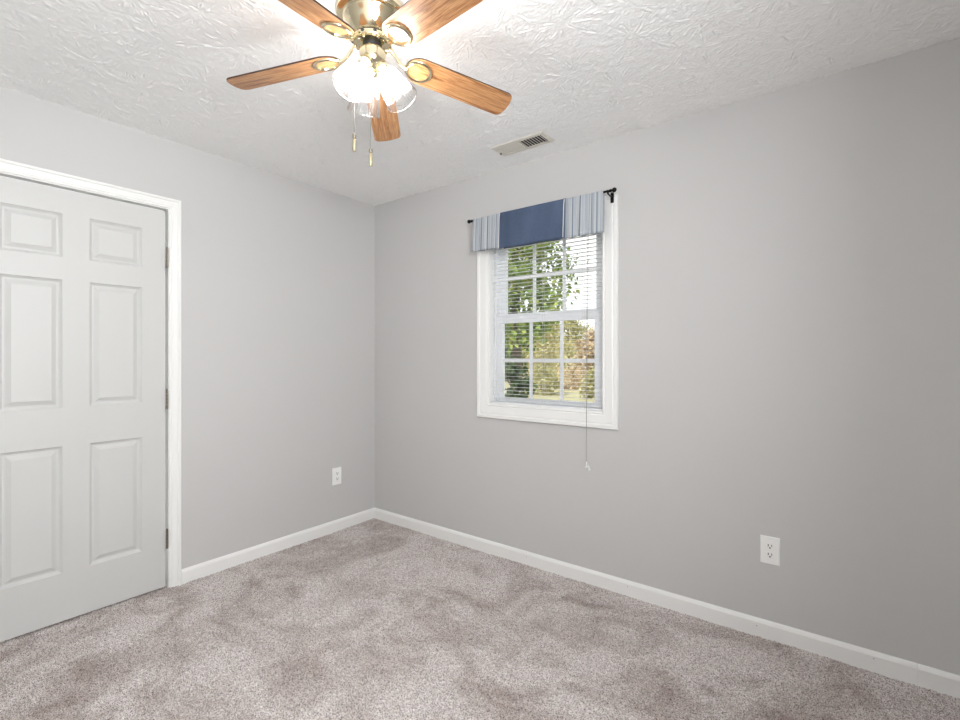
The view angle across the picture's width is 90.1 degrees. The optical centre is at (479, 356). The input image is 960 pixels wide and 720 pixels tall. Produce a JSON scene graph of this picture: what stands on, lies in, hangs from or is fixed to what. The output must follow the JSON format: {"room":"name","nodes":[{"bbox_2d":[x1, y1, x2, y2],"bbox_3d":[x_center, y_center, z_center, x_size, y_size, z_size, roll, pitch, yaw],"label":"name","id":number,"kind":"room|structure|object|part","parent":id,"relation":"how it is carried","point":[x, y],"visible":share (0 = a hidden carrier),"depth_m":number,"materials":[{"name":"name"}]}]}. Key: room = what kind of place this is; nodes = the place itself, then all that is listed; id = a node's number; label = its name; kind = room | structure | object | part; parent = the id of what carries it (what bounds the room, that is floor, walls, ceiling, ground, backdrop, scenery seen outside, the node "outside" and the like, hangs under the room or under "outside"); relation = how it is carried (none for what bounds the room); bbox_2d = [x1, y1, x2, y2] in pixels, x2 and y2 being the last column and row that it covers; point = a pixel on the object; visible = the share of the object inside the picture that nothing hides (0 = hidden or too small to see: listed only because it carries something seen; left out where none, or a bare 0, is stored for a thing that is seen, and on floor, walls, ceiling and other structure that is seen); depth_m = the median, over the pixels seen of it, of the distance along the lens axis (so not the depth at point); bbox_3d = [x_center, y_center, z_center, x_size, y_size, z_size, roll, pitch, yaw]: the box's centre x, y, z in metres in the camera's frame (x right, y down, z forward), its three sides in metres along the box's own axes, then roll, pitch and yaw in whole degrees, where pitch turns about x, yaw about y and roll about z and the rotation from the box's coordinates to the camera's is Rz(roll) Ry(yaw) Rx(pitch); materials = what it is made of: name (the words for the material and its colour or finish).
{"room":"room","nodes":[
{"label":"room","id":0,"kind":"room"},
{"bbox_2d":[0,86,374,568],"bbox_3d":[-1.789,0.038,2.599,0.140,2.640,3.000,0,0,37],"label":"wall","id":1,"kind":"structure","parent":0,"point":[278,272],"depth_m":2.99,"materials":[{"name":"paint"}]},
{"bbox_2d":[0,176,167,641],"bbox_3d":[-1.947,0.228,2.301,0.052,2.034,0.787,0,0,37],"label":"door","id":2,"kind":"structure","parent":1,"relation":"in","point":[82,276],"depth_m":2.30,"materials":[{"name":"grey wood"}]},
{"bbox_2d":[0,158,180,587],"bbox_3d":[-1.985,0.200,2.327,0.158,2.122,0.912,0,0,37],"label":"trim","id":3,"kind":"structure","parent":1,"relation":"attached to","point":[8,169],"depth_m":2.61,"materials":[{"name":"white wood"}]},
{"bbox_2d":[181,508,373,584],"bbox_3d":[-1.238,1.220,3.198,0.013,0.083,1.373,0,0,37],"label":"baseboard","id":4,"kind":"structure","parent":1,"relation":"attached to","point":[204,569],"depth_m":3.06,"materials":[{"name":"white wood"}]},
{"bbox_2d":[332,467,340,485],"bbox_3d":[-1.034,0.863,3.468,0.009,0.123,0.076,0,0,37],"label":"wall outlet","id":5,"kind":"object","parent":1,"relation":"attached to","point":[336,472],"visible":1,"depth_m":3.46,"materials":[{"name":"white plastic"}]},
{"bbox_2d":[0,518,959,719],"bbox_3d":[-0.426,1.259,1.649,3.464,0.014,2.864,0,0,37],"label":"floor","id":6,"kind":"structure","parent":0,"point":[372,619],"depth_m":2.01,"materials":[{"name":"carpet"}]},
{"bbox_2d":[0,0,959,205],"bbox_3d":[-0.370,-1.246,1.607,3.600,0.112,3.140,0,0,37],"label":"ceiling","id":7,"kind":"structure","parent":0,"point":[579,73],"depth_m":1.95,"materials":[{"name":"white paint"}]},
{"bbox_2d":[226,0,511,166],"bbox_3d":[-0.367,-0.918,1.621,1.013,0.529,1.018,0,0,37],"label":"ceiling fan","id":8,"kind":"object","parent":7,"relation":"hanging from","point":[372,27],"visible":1,"depth_m":1.61,"materials":[{"name":"brown wood"}]},
{"bbox_3d":[-0.692,-1.009,1.703,0.417,0.006,0.118,-7,12,10],"label":"blade","id":9,"kind":"part","parent":8,"relation":"part of","materials":[{"name":"brown wood"}]},
{"bbox_3d":[-0.518,-1.009,1.357,0.118,0.006,0.417,14,13,25],"label":"blade","id":10,"kind":"part","parent":8,"relation":"part of","materials":[{"name":"brown wood"}]},
{"bbox_3d":[-0.456,-1.051,1.662,0.079,0.072,0.030,0,0,10],"label":"blade arm","id":11,"kind":"part","parent":8,"relation":"part of","materials":[{"name":"gold metal"}]},
{"bbox_3d":[-0.410,-0.928,1.573,0.117,0.156,0.139,0,0,37],"label":"lamp shade","id":12,"kind":"part","parent":8,"relation":"part of","materials":[{"name":"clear glass"}]},
{"bbox_3d":[-0.423,-0.894,1.648,0.020,0.258,0.003,0,0,-1],"label":"pull chain","id":13,"kind":"part","parent":8,"relation":"part of","materials":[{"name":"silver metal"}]},
{"bbox_3d":[-0.410,-1.051,1.570,0.030,0.072,0.079,0,0,27],"label":"blade arm","id":14,"kind":"part","parent":8,"relation":"part of","materials":[{"name":"gold metal"}]},
{"bbox_3d":[-0.399,-0.953,1.595,0.043,0.083,0.064,0,0,37],"label":"bulb","id":15,"kind":"part","parent":8,"relation":"part of","materials":[{"name":"white glass"}]},
{"bbox_3d":[-0.409,-0.928,1.727,0.136,0.156,0.117,0,0,37],"label":"lamp shade","id":16,"kind":"part","parent":8,"relation":"part of","materials":[{"name":"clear glass"}]},
{"bbox_3d":[-0.399,-0.953,1.702,0.062,0.083,0.044,0,0,37],"label":"bulb","id":17,"kind":"part","parent":8,"relation":"part of","materials":[{"name":"white glass"}]},
{"bbox_3d":[-0.374,-0.847,1.642,0.003,0.270,0.002,0,0,37],"label":"pull chain","id":18,"kind":"part","parent":8,"relation":"part of","materials":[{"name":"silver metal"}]},
{"bbox_3d":[-0.399,-1.009,1.972,0.118,0.006,0.417,-13,-5,-6],"label":"blade","id":19,"kind":"part","parent":8,"relation":"part of","materials":[{"name":"brown wood"}]},
{"bbox_3d":[-0.313,-1.051,1.583,0.030,0.072,0.079,0,0,-42],"label":"blade arm","id":20,"kind":"part","parent":8,"relation":"part of","materials":[{"name":"gold metal"}]},
{"bbox_3d":[-0.280,-0.928,1.650,0.130,0.156,0.124,0,0,37],"label":"lamp shade","id":21,"kind":"part","parent":8,"relation":"part of","materials":[{"name":"clear glass"}]},
{"bbox_3d":[-0.293,-1.051,1.686,0.079,0.072,0.030,0,0,-26],"label":"blade arm","id":22,"kind":"part","parent":8,"relation":"part of","materials":[{"name":"gold metal"}]},
{"bbox_3d":[-0.153,-1.009,1.404,0.118,0.006,0.417,17,-5,-42],"label":"blade","id":23,"kind":"part","parent":8,"relation":"part of","materials":[{"name":"brown wood"}]},
{"bbox_3d":[-0.078,-1.009,1.792,0.417,0.006,0.118,7,-16,-26],"label":"blade","id":24,"kind":"part","parent":8,"relation":"part of","materials":[{"name":"brown wood"}]},
{"bbox_2d":[491,131,554,155],"bbox_3d":[0.234,-1.174,2.661,0.335,0.016,0.140,0,0,37],"label":"ceiling vent","id":25,"kind":"object","parent":7,"relation":"in","point":[539,138],"visible":1,"depth_m":2.65,"materials":[{"name":"white metal"}]},
{"bbox_2d":[375,37,959,674],"bbox_3d":[0.538,0.038,2.801,3.600,2.640,0.140,0,0,37],"label":"wall","id":26,"kind":"structure","parent":0,"point":[789,257],"depth_m":2.18,"materials":[{"name":"paint"}]},
{"bbox_2d":[477,193,618,429],"bbox_3d":[0.404,-0.240,2.897,0.946,1.259,0.168,0,0,37],"label":"window","id":27,"kind":"structure","parent":26,"relation":"in","point":[606,360],"depth_m":2.84,"materials":[{"name":"white plastic"}]},
{"bbox_2d":[467,187,616,223],"bbox_3d":[0.329,-0.852,2.802,0.990,0.058,0.075,0,0,37],"label":"curtain rod","id":28,"kind":"object","parent":27,"relation":"attached to","point":[614,189],"visible":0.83,"depth_m":2.55,"materials":[{"name":"black metal"}]},
{"bbox_2d":[472,190,604,251],"bbox_3d":[0.301,-0.765,2.779,0.866,0.228,0.062,0,0,37],"label":"window valance","id":29,"kind":"object","parent":28,"relation":"hanging from","point":[582,215],"visible":1,"depth_m":2.73,"materials":[{"name":"fabric"}]},
{"bbox_2d":[492,233,601,470],"bbox_3d":[0.367,-0.074,2.849,0.754,1.403,0.070,0,0,37],"label":"window blind","id":30,"kind":"object","parent":27,"relation":"attached to","point":[587,236],"visible":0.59,"depth_m":2.85,"materials":[{"name":"white plastic"}]},
{"bbox_3d":[0.380,-0.227,2.866,0.515,1.030,0.027,0,0,37],"label":"ladder cord","id":31,"kind":"part","parent":30,"relation":"part of","materials":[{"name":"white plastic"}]},
{"bbox_3d":[0.380,0.292,2.866,0.752,0.010,0.025,0,0,37],"label":"rail","id":32,"kind":"part","parent":30,"relation":"part of","materials":[{"name":"white plastic"}]},
{"bbox_3d":[0.596,-0.080,2.661,0.008,1.335,0.037,0,0,35],"label":"lift cord","id":33,"kind":"part","parent":30,"relation":"part of","materials":[{"name":"white fabric"}]},
{"bbox_3d":[0.425,-0.240,2.925,0.762,1.075,0.100,0,0,37],"label":"frame","id":34,"kind":"part","parent":27,"relation":"part of","materials":[{"name":"white plastic"}]},
{"bbox_3d":[0.406,0.012,2.899,0.724,0.545,0.028,0,0,37],"label":"sash","id":35,"kind":"part","parent":27,"relation":"part of","materials":[{"name":"white plastic"}]},
{"bbox_3d":[0.428,-0.492,2.929,0.724,0.528,0.028,0,0,37],"label":"sash","id":36,"kind":"part","parent":27,"relation":"part of","materials":[{"name":"white plastic"}]},
{"bbox_2d":[374,507,959,697],"bbox_3d":[0.492,1.220,2.740,3.320,0.083,0.014,0,0,37],"label":"baseboard","id":37,"kind":"structure","parent":26,"relation":"attached to","point":[892,667],"depth_m":2.25,"materials":[{"name":"white wood"}]},
{"bbox_2d":[760,535,779,565],"bbox_3d":[1.292,0.863,2.134,0.076,0.123,0.009,0,0,37],"label":"wall outlet","id":38,"kind":"object","parent":26,"relation":"attached to","point":[769,546],"visible":1,"depth_m":2.13,"materials":[{"name":"white plastic"}]},
{"bbox_2d":[766,552,773,558],"bbox_3d":[1.290,0.882,2.132,0.031,0.029,0.002,0,0,37],"label":"receptacle","id":39,"kind":"object","parent":38,"relation":"attached to","point":[769,555],"depth_m":2.13,"materials":[{"name":"white plastic"}]},
{"bbox_2d":[766,543,773,549],"bbox_3d":[1.290,0.843,2.132,0.031,0.029,0.002,0,0,37],"label":"receptacle","id":40,"kind":"object","parent":38,"relation":"attached to","point":[769,546],"depth_m":2.13,"materials":[{"name":"white plastic"}]},
{"label":"outside","id":41,"kind":"structure","parent":0,"visible":0},
{"bbox_2d":[505,363,594,401],"bbox_3d":[26.153,1.858,121.810,220.000,0.001,219.400,0,0,37],"label":"ground","id":42,"kind":"structure","parent":41,"point":[575,394],"depth_m":23.03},
{"bbox_2d":[505,355,537,397],"bbox_3d":[0.459,0.967,7.639,1.117,2.027,1.253,0,0,37],"label":"shrub","id":43,"kind":"object","parent":42,"relation":"on","point":[509,366],"visible":0.1,"depth_m":7.46,"materials":[{"name":"green plant"}]},
{"bbox_2d":[505,313,537,379],"bbox_3d":[1.468,-1.154,38.131,6.112,6.270,6.553,0,0,-22],"label":"tree","id":44,"kind":"object","parent":42,"relation":"on","point":[523,345],"visible":0.02,"depth_m":36.76,"materials":[{"name":"green plant"}]},
{"bbox_2d":[522,363,559,395],"bbox_3d":[3.074,1.102,23.746,2.091,1.779,2.359,0,0,2],"label":"shrub","id":45,"kind":"object","parent":42,"relation":"on","point":[547,372],"visible":0.67,"depth_m":23.48,"materials":[{"name":"green plant"}]},
{"bbox_2d":[522,325,559,375],"bbox_3d":[4.397,-1.137,45.680,6.660,6.300,6.328,0,0,37],"label":"tree","id":46,"kind":"object","parent":42,"relation":"on","point":[548,343],"visible":0.09,"depth_m":44.62,"materials":[{"name":"green plant"}]},
{"bbox_2d":[505,240,588,390],"bbox_3d":[0.718,-1.458,9.511,2.660,6.834,2.642,0,0,20],"label":"leafy tree","id":47,"kind":"object","parent":42,"relation":"on","point":[516,338],"visible":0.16,"depth_m":9.02,"materials":[{"name":"green plant"}]},
{"bbox_2d":[534,321,576,371],"bbox_3d":[7.953,-1.476,54.758,7.394,6.922,8.421,0,0,37],"label":"tree","id":48,"kind":"object","parent":42,"relation":"on","point":[568,346],"visible":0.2,"depth_m":53.76,"materials":[{"name":"green plant"}]},
{"bbox_2d":[547,320,591,369],"bbox_3d":[11.566,-2.112,62.958,7.680,8.153,8.156,0,0,37],"label":"tree","id":49,"kind":"object","parent":42,"relation":"on","point":[568,324],"visible":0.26,"depth_m":62.20,"materials":[{"name":"green plant"}]},
{"bbox_2d":[554,362,587,390],"bbox_3d":[5.363,1.088,27.449,3.060,1.749,2.774,0,0,37],"label":"shrub","id":50,"kind":"object","parent":42,"relation":"on","point":[572,382],"visible":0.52,"depth_m":27.11,"materials":[{"name":"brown plant"}]},
{"bbox_2d":[566,327,594,363],"bbox_3d":[23.229,-2.613,108.895,10.634,9.176,12.004,0,0,37],"label":"tree","id":51,"kind":"object","parent":42,"relation":"on","point":[583,334],"visible":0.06,"depth_m":109.19,"materials":[{"name":"green plant"}]},
{"bbox_2d":[569,327,594,371],"bbox_3d":[10.172,-0.300,42.758,4.696,4.814,4.117,0,0,-31],"label":"tree","id":52,"kind":"object","parent":42,"relation":"on","point":[581,344],"visible":0.27,"depth_m":42.03,"materials":[{"name":"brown plant"}]},
{"bbox_2d":[578,366,594,398],"bbox_3d":[5.301,1.185,21.376,2.014,1.562,1.860,0,0,37],"label":"shrub","id":53,"kind":"object","parent":42,"relation":"on","point":[590,374],"visible":0.38,"depth_m":21.29,"materials":[{"name":"green plant"}]}
]}

